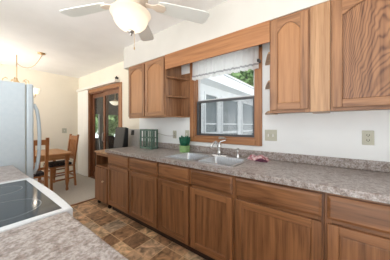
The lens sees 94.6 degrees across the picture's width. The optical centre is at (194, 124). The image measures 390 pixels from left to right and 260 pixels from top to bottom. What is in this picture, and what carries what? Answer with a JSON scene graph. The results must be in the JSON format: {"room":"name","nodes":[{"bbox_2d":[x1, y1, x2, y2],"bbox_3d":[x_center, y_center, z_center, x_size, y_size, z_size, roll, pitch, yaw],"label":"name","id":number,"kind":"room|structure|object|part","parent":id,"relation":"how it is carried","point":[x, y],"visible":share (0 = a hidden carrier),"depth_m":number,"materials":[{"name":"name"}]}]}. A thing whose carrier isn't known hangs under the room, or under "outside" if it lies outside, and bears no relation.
{"room":"kitchen","nodes":[
{"label":"kitchen","id":0,"kind":"room"},
{"bbox_2d":[0,64,78,174],"bbox_3d":[-4.518,0.015,3.093,0.100,2.550,4.705,0,0,37],"label":"wall","id":1,"kind":"structure","parent":0,"point":[56,101],"depth_m":4.41,"materials":[{"name":"beige paint"}]},
{"bbox_2d":[34,170,77,180],"bbox_3d":[-4.509,1.246,3.011,0.014,0.081,4.585,0,0,37],"label":"baseboard","id":2,"kind":"structure","parent":1,"relation":"attached to","point":[42,178],"depth_m":4.33,"materials":[{"name":"white"}]},
{"bbox_2d":[37,173,94,204],"bbox_3d":[-3.678,1.313,2.447,2.220,0.054,4.685,0,0,37],"label":"floor","id":3,"kind":"structure","parent":0,"point":[84,190],"depth_m":3.65,"materials":[{"name":"beige carpet"}]},
{"bbox_2d":[34,138,48,187],"bbox_3d":[-2.698,0.746,2.890,0.512,1.080,0.452,0,0,37],"label":"dining chair","id":4,"kind":"object","parent":3,"relation":"on","point":[39,173],"visible":0.25,"depth_m":2.92,"materials":[{"name":"brown wood"}]},
{"bbox_2d":[34,170,43,176],"bbox_3d":[-2.747,0.806,2.926,0.380,0.050,0.410,0,0,37],"label":"cushion","id":5,"kind":"object","parent":4,"relation":"on","point":[40,173],"depth_m":2.93,"materials":[{"name":"black fabric"}]},
{"bbox_3d":[-2.515,0.279,2.752,0.035,0.085,0.368,0,0,37],"label":"rail","id":6,"kind":"part","parent":4,"relation":"part of","materials":[{"name":"brown wood"}]},
{"bbox_3d":[-2.416,0.746,2.934,0.114,1.080,0.042,0,0,37],"label":"leg","id":7,"kind":"part","parent":4,"relation":"part of","materials":[{"name":"brown wood"}]},
{"bbox_2d":[35,149,72,190],"bbox_3d":[-3.107,0.911,3.404,0.940,0.747,1.100,0,0,37],"label":"dining table","id":8,"kind":"object","parent":3,"relation":"on","point":[54,154],"visible":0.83,"depth_m":3.52,"materials":[{"name":"brown wood"}]},
{"bbox_3d":[-2.520,0.927,3.544,0.071,0.716,0.072,0,0,37],"label":"leg","id":9,"kind":"part","parent":8,"relation":"part of","materials":[{"name":"brown wood"}]},
{"bbox_2d":[43,134,78,190],"bbox_3d":[-2.833,0.746,3.818,0.452,1.080,0.512,0,0,37],"label":"dining chair","id":10,"kind":"object","parent":3,"relation":"on","point":[73,140],"visible":0.68,"depth_m":3.82,"materials":[{"name":"brown wood"}]},
{"bbox_3d":[-2.805,1.071,3.515,0.042,0.430,0.040,0,0,37],"label":"leg","id":11,"kind":"part","parent":10,"relation":"part of","materials":[{"name":"brown wood"}]},
{"bbox_3d":[-2.868,0.843,3.772,0.450,0.024,0.395,0,0,37],"label":"seat","id":12,"kind":"part","parent":10,"relation":"part of","materials":[{"name":"black fabric"}]},
{"bbox_2d":[44,160,71,166],"bbox_3d":[-2.869,0.806,3.770,0.410,0.050,0.380,0,0,37],"label":"cushion","id":13,"kind":"object","parent":10,"relation":"on","point":[61,163],"depth_m":3.66,"materials":[{"name":"black fabric"}]},
{"bbox_3d":[-2.877,0.746,4.101,0.042,1.080,0.114,0,0,37],"label":"leg","id":14,"kind":"part","parent":10,"relation":"part of","materials":[{"name":"brown wood"}]},
{"bbox_3d":[-2.549,0.746,3.854,0.042,1.080,0.114,0,0,37],"label":"leg","id":15,"kind":"part","parent":10,"relation":"part of","materials":[{"name":"brown wood"}]},
{"bbox_2d":[70,198,94,205],"bbox_3d":[-2.159,1.284,2.618,0.040,0.012,2.385,0,0,37],"label":"trim","id":16,"kind":"structure","parent":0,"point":[92,198],"depth_m":2.98,"materials":[{"name":"brown wood"}]},
{"bbox_2d":[0,0,227,77],"bbox_3d":[-1.428,-1.300,1.861,6.520,0.080,2.955,0,0,37],"label":"ceiling","id":17,"kind":"structure","parent":0,"point":[77,47],"depth_m":2.51,"materials":[{"name":"paint"}]},
{"bbox_2d":[2,52,45,97],"bbox_3d":[-3.143,-0.881,3.161,0.840,0.755,0.648,0,0,37],"label":"chandelier","id":18,"kind":"object","parent":17,"relation":"hanging from","point":[36,90],"visible":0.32,"depth_m":3.22,"materials":[{"name":"gold metal"}]},
{"bbox_3d":[-2.927,-0.620,3.312,0.120,0.100,0.120,0,0,37],"label":"lamp shade","id":19,"kind":"part","parent":18,"relation":"part of","materials":[{"name":"white glass"}]},
{"bbox_2d":[60,0,208,49],"bbox_3d":[-0.495,-0.923,1.314,1.224,0.671,1.190,0,0,37],"label":"ceiling fan","id":20,"kind":"object","parent":17,"relation":"hanging from","point":[131,16],"visible":1,"depth_m":1.40,"materials":[{"name":"white"}]},
{"bbox_3d":[-0.883,-0.931,1.459,0.432,0.033,0.136,0,0,15],"label":"blade","id":21,"kind":"part","parent":20,"relation":"part of","materials":[{"name":"white wood"}]},
{"bbox_3d":[-0.660,-0.924,1.399,0.160,0.021,0.070,0,0,15],"label":"blade arm","id":22,"kind":"part","parent":20,"relation":"part of"},
{"bbox_3d":[-0.481,-0.773,1.351,0.294,0.137,0.294,0,0,37],"label":"lamp shade","id":23,"kind":"part","parent":20,"relation":"part of","materials":[{"name":"white glass"}]},
{"bbox_3d":[-0.503,-0.931,1.767,0.136,0.033,0.432,0,0,-3],"label":"blade","id":24,"kind":"part","parent":20,"relation":"part of","materials":[{"name":"white wood"}]},
{"bbox_3d":[-0.308,-0.924,1.417,0.160,0.021,0.070,0,0,-21],"label":"blade arm","id":25,"kind":"part","parent":20,"relation":"part of"},
{"bbox_3d":[-0.093,-0.931,1.500,0.432,0.033,0.136,0,0,-21],"label":"blade","id":26,"kind":"part","parent":20,"relation":"part of","materials":[{"name":"white"}]},
{"bbox_2d":[113,127,127,147],"bbox_3d":[-1.294,0.230,3.190,0.305,0.384,0.180,0,0,37],"label":"speaker","id":27,"kind":"object","parent":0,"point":[121,133],"visible":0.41,"depth_m":3.11},
{"bbox_2d":[71,199,205,259],"bbox_3d":[-0.547,1.315,1.185,4.300,0.050,2.935,0,0,37],"label":"floor","id":28,"kind":"structure","parent":0,"point":[131,239],"depth_m":2.10,"materials":[{"name":"tile"}]},
{"bbox_2d":[0,80,40,178],"bbox_3d":[-2.126,0.434,1.695,0.765,1.712,0.910,0,0,37],"label":"refrigerator","id":29,"kind":"object","parent":28,"relation":"on","point":[17,106],"visible":0.63,"depth_m":1.69,"materials":[{"name":"white metal"}]},
{"bbox_3d":[-1.909,0.114,1.982,0.761,1.032,0.054,0,0,37],"label":"door","id":30,"kind":"part","parent":29,"relation":"part of","materials":[{"name":"white metal"}]},
{"bbox_3d":[-1.605,0.140,1.825,0.031,0.712,0.076,0,0,37],"label":"handle","id":31,"kind":"part","parent":29,"relation":"part of","materials":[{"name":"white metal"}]},
{"bbox_2d":[0,178,72,232],"bbox_3d":[-1.031,0.735,0.760,0.758,1.050,0.754,0,0,37],"label":"range","id":32,"kind":"object","parent":28,"relation":"on","point":[24,201],"visible":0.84,"depth_m":0.83,"materials":[{"name":"glass"}]},
{"bbox_2d":[94,149,111,208],"bbox_3d":[-1.325,0.856,3.068,0.428,0.867,0.623,0,0,37],"label":"kitchen cart","id":33,"kind":"object","parent":28,"relation":"on","point":[101,168],"visible":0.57,"depth_m":2.86,"materials":[{"name":"brown wood"}]},
{"bbox_3d":[-1.486,0.942,2.850,0.384,0.527,0.018,0,0,37],"label":"door","id":34,"kind":"part","parent":33,"relation":"part of","materials":[{"name":"brown wood"}]},
{"bbox_2d":[128,129,139,146],"bbox_3d":[-1.137,0.248,3.294,0.370,0.346,0.045,0,0,37],"label":"tray","id":35,"kind":"object","parent":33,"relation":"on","point":[133,134],"visible":0.71,"depth_m":3.28,"materials":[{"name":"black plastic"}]},
{"bbox_2d":[108,153,133,220],"bbox_3d":[-0.905,0.847,2.767,0.554,0.884,0.620,0,0,37],"label":"base cabinet","id":36,"kind":"object","parent":28,"relation":"on","point":[118,165],"visible":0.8,"depth_m":2.51,"materials":[{"name":"brown wood"}]},
{"bbox_3d":[-1.084,0.884,2.530,0.415,0.456,0.005,0,0,37],"label":"panel","id":37,"kind":"part","parent":36,"relation":"part of","materials":[{"name":"brown wood"}]},
{"bbox_3d":[-1.086,0.500,2.527,0.527,0.144,0.019,0,0,37],"label":"drawer","id":38,"kind":"part","parent":36,"relation":"part of","materials":[{"name":"brown wood"}]},
{"bbox_3d":[-1.086,0.884,2.527,0.527,0.568,0.019,0,0,37],"label":"door","id":39,"kind":"part","parent":36,"relation":"part of","materials":[{"name":"brown wood"}]},
{"bbox_2d":[129,157,162,235],"bbox_3d":[-0.460,0.847,2.432,0.559,0.884,0.620,0,0,37],"label":"base cabinet","id":40,"kind":"object","parent":28,"relation":"on","point":[143,174],"visible":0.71,"depth_m":2.17,"materials":[{"name":"brown wood"}]},
{"bbox_3d":[-0.638,0.884,2.194,0.420,0.456,0.005,0,0,37],"label":"panel","id":41,"kind":"part","parent":40,"relation":"part of","materials":[{"name":"brown wood"}]},
{"bbox_3d":[-0.640,0.884,2.192,0.532,0.568,0.019,0,0,37],"label":"door","id":42,"kind":"part","parent":40,"relation":"part of","materials":[{"name":"brown wood"}]},
{"bbox_3d":[-0.640,0.500,2.192,0.532,0.144,0.019,0,0,37],"label":"drawer","id":43,"kind":"part","parent":40,"relation":"part of","materials":[{"name":"brown wood"}]},
{"bbox_2d":[158,162,234,259],"bbox_3d":[0.132,0.847,1.986,0.919,0.884,0.620,0,0,37],"label":"base cabinet","id":44,"kind":"object","parent":28,"relation":"on","point":[196,207],"visible":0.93,"depth_m":1.69,"materials":[{"name":"brown wood"}]},
{"bbox_3d":[-0.231,0.884,1.887,0.320,0.456,0.005,0,0,37],"label":"panel","id":45,"kind":"part","parent":44,"relation":"part of","materials":[{"name":"brown wood"}]},
{"bbox_3d":[-0.233,0.884,1.885,0.432,0.568,0.019,0,0,37],"label":"door","id":46,"kind":"part","parent":44,"relation":"part of","materials":[{"name":"brown wood"}]},
{"bbox_3d":[-0.233,0.500,1.885,0.432,0.144,0.019,0,0,37],"label":"drawer","id":47,"kind":"part","parent":44,"relation":"part of","materials":[{"name":"brown wood"}]},
{"bbox_3d":[0.136,0.884,1.611,0.320,0.456,0.005,0,0,37],"label":"panel","id":48,"kind":"part","parent":44,"relation":"part of","materials":[{"name":"brown wood"}]},
{"bbox_3d":[0.135,0.500,1.608,0.432,0.144,0.019,0,0,37],"label":"drawer","id":49,"kind":"part","parent":44,"relation":"part of","materials":[{"name":"brown wood"}]},
{"bbox_3d":[0.135,0.884,1.608,0.432,0.568,0.019,0,0,37],"label":"door","id":50,"kind":"part","parent":44,"relation":"part of","materials":[{"name":"brown wood"}]},
{"bbox_2d":[105,141,389,203],"bbox_3d":[0.156,0.342,1.960,3.260,0.124,0.649,0,0,37],"label":"countertop","id":51,"kind":"structure","parent":44,"relation":"on","point":[356,178],"depth_m":1.46,"materials":[{"name":"laminate"}]},
{"bbox_2d":[140,129,157,149],"bbox_3d":[-0.715,0.213,2.782,0.282,0.297,0.127,0,0,37],"label":"rack","id":52,"kind":"object","parent":51,"relation":"on","point":[145,137],"visible":0.96,"depth_m":2.74,"materials":[{"name":"green paint"}]},
{"bbox_2d":[179,136,189,152],"bbox_3d":[-0.139,0.251,2.433,0.128,0.222,0.110,0,0,37],"label":"potted plant","id":53,"kind":"object","parent":51,"relation":"on","point":[184,146],"visible":0.99,"depth_m":2.40,"materials":[{"name":"green plant"}]},
{"bbox_3d":[-0.139,0.319,2.433,0.120,0.087,0.110,0,0,37],"label":"pot","id":54,"kind":"part","parent":53,"relation":"part of","materials":[{"name":"green ceramic"}]},
{"bbox_2d":[164,152,249,167],"bbox_3d":[0.122,0.444,1.965,0.834,0.175,0.450,0,0,37],"label":"sink","id":55,"kind":"object","parent":51,"relation":"in","point":[228,161],"visible":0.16,"depth_m":2.01,"materials":[{"name":"metal"}]},
{"bbox_3d":[-0.052,0.444,2.071,0.373,0.174,0.353,0,0,37],"label":"bowl","id":56,"kind":"part","parent":55,"relation":"part of","materials":[{"name":"metal"}]},
{"bbox_3d":[0.271,0.444,1.828,0.373,0.174,0.353,0,0,37],"label":"bowl","id":57,"kind":"part","parent":55,"relation":"part of","materials":[{"name":"metal"}]},
{"bbox_2d":[210,140,227,156],"bbox_3d":[0.252,0.261,2.047,0.210,0.191,0.153,0,0,37],"label":"faucet","id":58,"kind":"object","parent":51,"relation":"on","point":[219,153],"visible":1,"depth_m":2.06,"materials":[{"name":"silver metal"}]},
{"bbox_3d":[0.228,0.222,2.053,0.140,0.080,0.030,0,0,-32],"label":"spout","id":59,"kind":"part","parent":58,"relation":"part of","materials":[{"name":"silver metal"}]},
{"bbox_2d":[247,154,268,161],"bbox_3d":[0.647,0.335,1.856,0.224,0.054,0.160,0,0,37],"label":"cloth","id":60,"kind":"object","parent":51,"relation":"on","point":[260,158],"visible":1,"depth_m":1.83,"materials":[{"name":"pink fabric"}]},
{"bbox_2d":[235,176,324,259],"bbox_3d":[0.739,0.847,1.529,0.599,0.884,0.620,0,0,37],"label":"base cabinet","id":61,"kind":"object","parent":28,"relation":"on","point":[274,221],"visible":0.7,"depth_m":1.27,"materials":[{"name":"brown wood"}]},
{"bbox_3d":[0.560,0.884,1.292,0.460,0.456,0.005,0,0,37],"label":"panel","id":62,"kind":"part","parent":61,"relation":"part of","materials":[{"name":"brown wood"}]},
{"bbox_3d":[0.558,0.500,1.289,0.572,0.144,0.019,0,0,37],"label":"drawer","id":63,"kind":"part","parent":61,"relation":"part of","materials":[{"name":"brown wood"}]},
{"bbox_2d":[325,192,389,259],"bbox_3d":[1.218,0.847,1.168,0.599,0.884,0.620,0,0,37],"label":"base cabinet","id":64,"kind":"object","parent":28,"relation":"on","point":[355,228],"visible":0.7,"depth_m":1.02,"materials":[{"name":"brown wood"}]},
{"bbox_3d":[1.037,0.500,0.928,0.572,0.144,0.019,0,0,37],"label":"drawer","id":65,"kind":"part","parent":64,"relation":"part of","materials":[{"name":"brown wood"}]},
{"bbox_3d":[1.037,0.884,0.928,0.572,0.568,0.019,0,0,37],"label":"door","id":66,"kind":"part","parent":64,"relation":"part of","materials":[{"name":"brown wood"}]},
{"bbox_3d":[1.039,0.884,0.931,0.460,0.456,0.005,0,0,37],"label":"panel","id":67,"kind":"part","parent":64,"relation":"part of","materials":[{"name":"brown wood"}]},
{"bbox_3d":[-0.422,0.847,0.262,0.799,0.884,0.620,0,0,37],"label":"base cabinet","id":68,"kind":"object","parent":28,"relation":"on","visible":0},
{"bbox_2d":[0,212,127,259],"bbox_3d":[-0.429,0.384,0.251,0.807,0.041,0.683,0,0,37],"label":"countertop","id":69,"kind":"structure","parent":68,"relation":"on","point":[61,236],"depth_m":0.56,"materials":[{"name":"stone"}]},
{"bbox_3d":[-1.595,0.847,1.182,0.639,0.884,0.620,0,0,37],"label":"base cabinet","id":70,"kind":"object","parent":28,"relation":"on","visible":0},
{"bbox_2d":[0,165,29,182],"bbox_3d":[-1.615,0.384,1.162,0.651,0.041,0.711,0,0,37],"label":"countertop","id":71,"kind":"structure","parent":70,"relation":"on","point":[7,173],"depth_m":1.32,"materials":[{"name":"laminate"}]},
{"bbox_2d":[124,0,330,69],"bbox_3d":[0.370,-1.091,2.000,3.615,0.339,0.330,0,0,37],"label":"soffit","id":72,"kind":"structure","parent":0,"point":[230,16],"depth_m":1.90,"materials":[{"name":"beige paint"}]},
{"bbox_2d":[165,20,269,69],"bbox_3d":[0.134,-0.825,1.979,1.317,0.190,0.020,0,0,37],"label":"header board","id":73,"kind":"object","parent":72,"relation":"attached to","point":[258,34],"visible":1,"depth_m":1.85,"materials":[{"name":"brown wood"}]},
{"bbox_2d":[79,20,389,161],"bbox_3d":[-0.535,0.015,2.963,6.420,2.550,0.120,0,0,37],"label":"wall","id":74,"kind":"structure","parent":0,"point":[332,134],"depth_m":1.74,"materials":[{"name":"white paint"}]},
{"bbox_2d":[76,76,118,175],"bbox_3d":[-2.305,0.144,4.158,1.915,2.232,0.099,0,0,37],"label":"vertical blind","id":75,"kind":"object","parent":74,"relation":"attached to","point":[83,92],"visible":0.99,"depth_m":4.50,"materials":[{"name":"white plastic"}]},
{"bbox_3d":[-2.311,-0.886,4.162,1.900,0.057,0.099,0,0,37],"label":"head rail","id":76,"kind":"part","parent":75,"relation":"part of","materials":[{"name":"white plastic"}]},
{"bbox_2d":[88,82,121,178],"bbox_3d":[-2.017,0.217,4.058,1.495,2.145,0.153,0,0,37],"label":"door","id":77,"kind":"structure","parent":74,"relation":"in","point":[104,91],"depth_m":4.32,"materials":[{"name":"brown wood"}]},
{"bbox_3d":[-2.252,0.255,4.278,0.705,2.010,0.035,0,0,37],"label":"fixed panel","id":78,"kind":"part","parent":77,"relation":"part of","materials":[{"name":"brown wood"}]},
{"bbox_3d":[-1.784,0.255,3.869,0.695,2.010,0.035,0,0,37],"label":"sliding panel","id":79,"kind":"part","parent":77,"relation":"part of","materials":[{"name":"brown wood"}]},
{"bbox_2d":[128,56,180,118],"bbox_3d":[-0.631,-0.511,2.747,0.830,0.817,0.340,0,0,37],"label":"upper cabinet","id":80,"kind":"object","parent":74,"relation":"attached to","point":[148,84],"visible":0.99,"depth_m":2.55,"materials":[{"name":"brown wood"}]},
{"bbox_3d":[-0.894,-0.511,2.744,0.395,0.769,0.019,0,0,37],"label":"door","id":81,"kind":"part","parent":80,"relation":"part of","materials":[{"name":"brown wood"}]},
{"bbox_3d":[-0.892,-0.517,2.746,0.281,0.666,0.005,0,0,37],"label":"panel","id":82,"kind":"part","parent":80,"relation":"part of","materials":[{"name":"brown wood"}]},
{"bbox_3d":[-0.560,-0.517,2.496,0.281,0.666,0.005,0,0,37],"label":"panel","id":83,"kind":"part","parent":80,"relation":"part of","materials":[{"name":"brown wood"}]},
{"bbox_3d":[-0.562,-0.511,2.494,0.395,0.769,0.019,0,0,37],"label":"door","id":84,"kind":"part","parent":80,"relation":"part of","materials":[{"name":"brown wood"}]},
{"bbox_2d":[166,73,189,117],"bbox_3d":[-0.230,-0.417,2.459,0.154,0.621,0.314,0,0,37],"label":"corner shelf","id":85,"kind":"object","parent":80,"relation":"attached to","point":[185,78],"visible":1,"depth_m":2.55,"materials":[{"name":"brown wood"}]},
{"bbox_3d":[-0.233,-0.639,2.455,0.154,0.018,0.304,0,0,37],"label":"shelf","id":86,"kind":"part","parent":85,"relation":"part of","materials":[{"name":"brown wood"}]},
{"bbox_3d":[-0.233,-0.386,2.455,0.154,0.018,0.304,0,0,37],"label":"shelf","id":87,"kind":"part","parent":85,"relation":"part of","materials":[{"name":"brown wood"}]},
{"bbox_3d":[-0.233,-0.116,2.455,0.154,0.018,0.304,0,0,37],"label":"shelf","id":88,"kind":"part","parent":85,"relation":"part of","materials":[{"name":"brown wood"}]},
{"bbox_3d":[-0.138,-0.421,2.581,0.154,0.613,0.010,0,0,37],"label":"panel","id":89,"kind":"part","parent":85,"relation":"part of","materials":[{"name":"brown wood"}]},
{"bbox_2d":[190,47,261,145],"bbox_3d":[0.347,-0.355,2.256,0.986,1.166,0.187,0,0,37],"label":"window","id":90,"kind":"structure","parent":74,"relation":"in","point":[196,135],"depth_m":2.18,"materials":[{"name":"brown wood"}]},
{"bbox_3d":[0.394,-0.092,2.318,0.814,0.469,0.016,0,0,37],"label":"screen frame","id":91,"kind":"part","parent":90,"relation":"part of","materials":[{"name":"black plastic"}]},
{"bbox_3d":[0.357,-0.092,2.270,0.814,0.469,0.026,0,0,37],"label":"sash","id":92,"kind":"part","parent":90,"relation":"part of","materials":[{"name":"grey"}]},
{"bbox_3d":[0.377,-0.584,2.296,0.814,0.537,0.028,0,0,37],"label":"sash","id":93,"kind":"part","parent":90,"relation":"part of","materials":[{"name":"white"}]},
{"bbox_2d":[192,45,261,80],"bbox_3d":[0.324,-0.729,2.167,0.914,0.272,0.083,0,0,37],"label":"window valance","id":94,"kind":"object","parent":90,"relation":"attached to","point":[245,59],"visible":0.88,"depth_m":2.10,"materials":[{"name":"white fabric"}]},
{"bbox_2d":[142,141,389,172],"bbox_3d":[0.345,0.321,2.211,3.260,0.082,0.020,0,0,37],"label":"backsplash","id":95,"kind":"structure","parent":74,"relation":"attached to","point":[369,165],"depth_m":1.70,"materials":[{"name":"laminate"}]},
{"bbox_2d":[265,130,276,140],"bbox_3d":[0.789,0.107,1.879,0.120,0.115,0.018,0,0,37],"label":"switch plate","id":96,"kind":"object","parent":74,"relation":"attached to","point":[270,135],"visible":1,"depth_m":1.88,"materials":[{"name":"beige plastic"}]},
{"bbox_2d":[270,8,311,113],"bbox_3d":[0.869,-0.511,1.617,0.300,0.817,0.340,0,0,37],"label":"upper cabinet","id":97,"kind":"object","parent":74,"relation":"attached to","point":[290,33],"visible":0.98,"depth_m":1.48,"materials":[{"name":"brown wood"}]},
{"bbox_2d":[265,52,277,114],"bbox_3d":[0.702,-0.378,1.750,0.124,0.541,0.304,0,0,37],"label":"corner shelf","id":98,"kind":"object","parent":97,"relation":"attached to","point":[267,62],"visible":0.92,"depth_m":1.73,"materials":[{"name":"brown wood"}]},
{"bbox_3d":[0.702,-0.639,1.750,0.124,0.018,0.304,0,0,37],"label":"shelf","id":99,"kind":"part","parent":98,"relation":"part of","materials":[{"name":"brown wood"}]},
{"bbox_3d":[0.702,-0.386,1.750,0.124,0.018,0.304,0,0,37],"label":"shelf","id":100,"kind":"part","parent":98,"relation":"part of","materials":[{"name":"brown wood"}]},
{"bbox_3d":[0.702,-0.116,1.750,0.124,0.018,0.304,0,0,37],"label":"shelf","id":101,"kind":"part","parent":98,"relation":"part of","materials":[{"name":"brown wood"}]},
{"bbox_3d":[0.775,-0.517,1.491,0.166,0.666,0.005,0,0,37],"label":"panel","id":102,"kind":"part","parent":97,"relation":"part of","materials":[{"name":"brown wood"}]},
{"bbox_2d":[331,0,389,111],"bbox_3d":[1.295,-0.511,1.296,0.510,0.817,0.340,0,0,37],"label":"upper cabinet","id":103,"kind":"object","parent":74,"relation":"attached to","point":[360,29],"visible":1,"depth_m":1.23,"materials":[{"name":"brown wood"}]},
{"bbox_2d":[310,0,329,113],"bbox_3d":[1.038,-0.511,1.485,0.125,0.817,0.306,0,0,37],"label":"board","id":104,"kind":"object","parent":103,"relation":"attached to","point":[319,13],"visible":1,"depth_m":1.36,"materials":[{"name":"brown wood"}]},
{"bbox_2d":[362,131,373,144],"bbox_3d":[1.382,0.102,1.438,0.072,0.115,0.010,0,0,37],"label":"outlet plate","id":105,"kind":"object","parent":74,"relation":"attached to","point":[367,136],"visible":1,"depth_m":1.44,"materials":[{"name":"beige plastic"}]},
{"label":"outside","id":106,"kind":"structure","parent":0,"visible":0},
{"bbox_3d":[2.254,1.590,9.641,24.000,0.100,13.885,0,0,37],"label":"floor","id":107,"kind":"structure","parent":106,"visible":0},
{"bbox_2d":[96,114,117,135],"bbox_3d":[-4.458,-0.396,8.987,2.908,3.888,3.275,0,0,-33],"label":"tree","id":108,"kind":"object","parent":107,"relation":"on","point":[112,119],"visible":0.16,"depth_m":8.05,"materials":[{"name":"green plant"}]},
{"bbox_2d":[96,74,253,149],"bbox_3d":[-0.411,-0.140,6.585,4.820,3.340,5.775,0,0,37],"label":"porch","id":109,"kind":"object","parent":107,"relation":"on","point":[236,116],"visible":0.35,"depth_m":4.98,"materials":[{"name":"white paint"}]},
{"bbox_2d":[98,136,113,149],"bbox_3d":[-2.313,0.815,4.966,0.570,1.009,0.450,0,0,37],"label":"patio chair","id":110,"kind":"object","parent":109,"relation":"on","point":[110,138],"visible":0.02,"depth_m":5.11,"materials":[{"name":"black plastic"}]},
{"bbox_2d":[110,100,117,104],"bbox_3d":[-2.321,-0.999,5.229,0.300,0.862,0.300,0,0,37],"label":"lamp","id":111,"kind":"object","parent":109,"relation":"hanging from","point":[113,102],"visible":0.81,"depth_m":5.13,"materials":[{"name":"white glass"}]},
{"bbox_3d":[0.375,-0.090,4.362,0.010,1.240,0.520,0,0,37],"label":"pane","id":112,"kind":"part","parent":109,"relation":"part of","materials":[{"name":"grey glass"}]},
{"bbox_3d":[1.000,-0.090,5.193,0.010,1.240,0.960,0,0,37],"label":"pane","id":113,"kind":"part","parent":109,"relation":"part of","materials":[{"name":"grey glass"}]},
{"bbox_3d":[1.831,-0.090,6.295,0.010,1.240,1.040,0,0,37],"label":"pane","id":114,"kind":"part","parent":109,"relation":"part of","materials":[{"name":"grey glass"}]},
{"bbox_2d":[229,69,253,86],"bbox_3d":[3.092,-1.670,11.245,3.706,6.430,3.901,0,0,-12],"label":"tree","id":115,"kind":"object","parent":107,"relation":"on","point":[247,77],"visible":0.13,"depth_m":10.18,"materials":[{"name":"green plant"}]}
]}

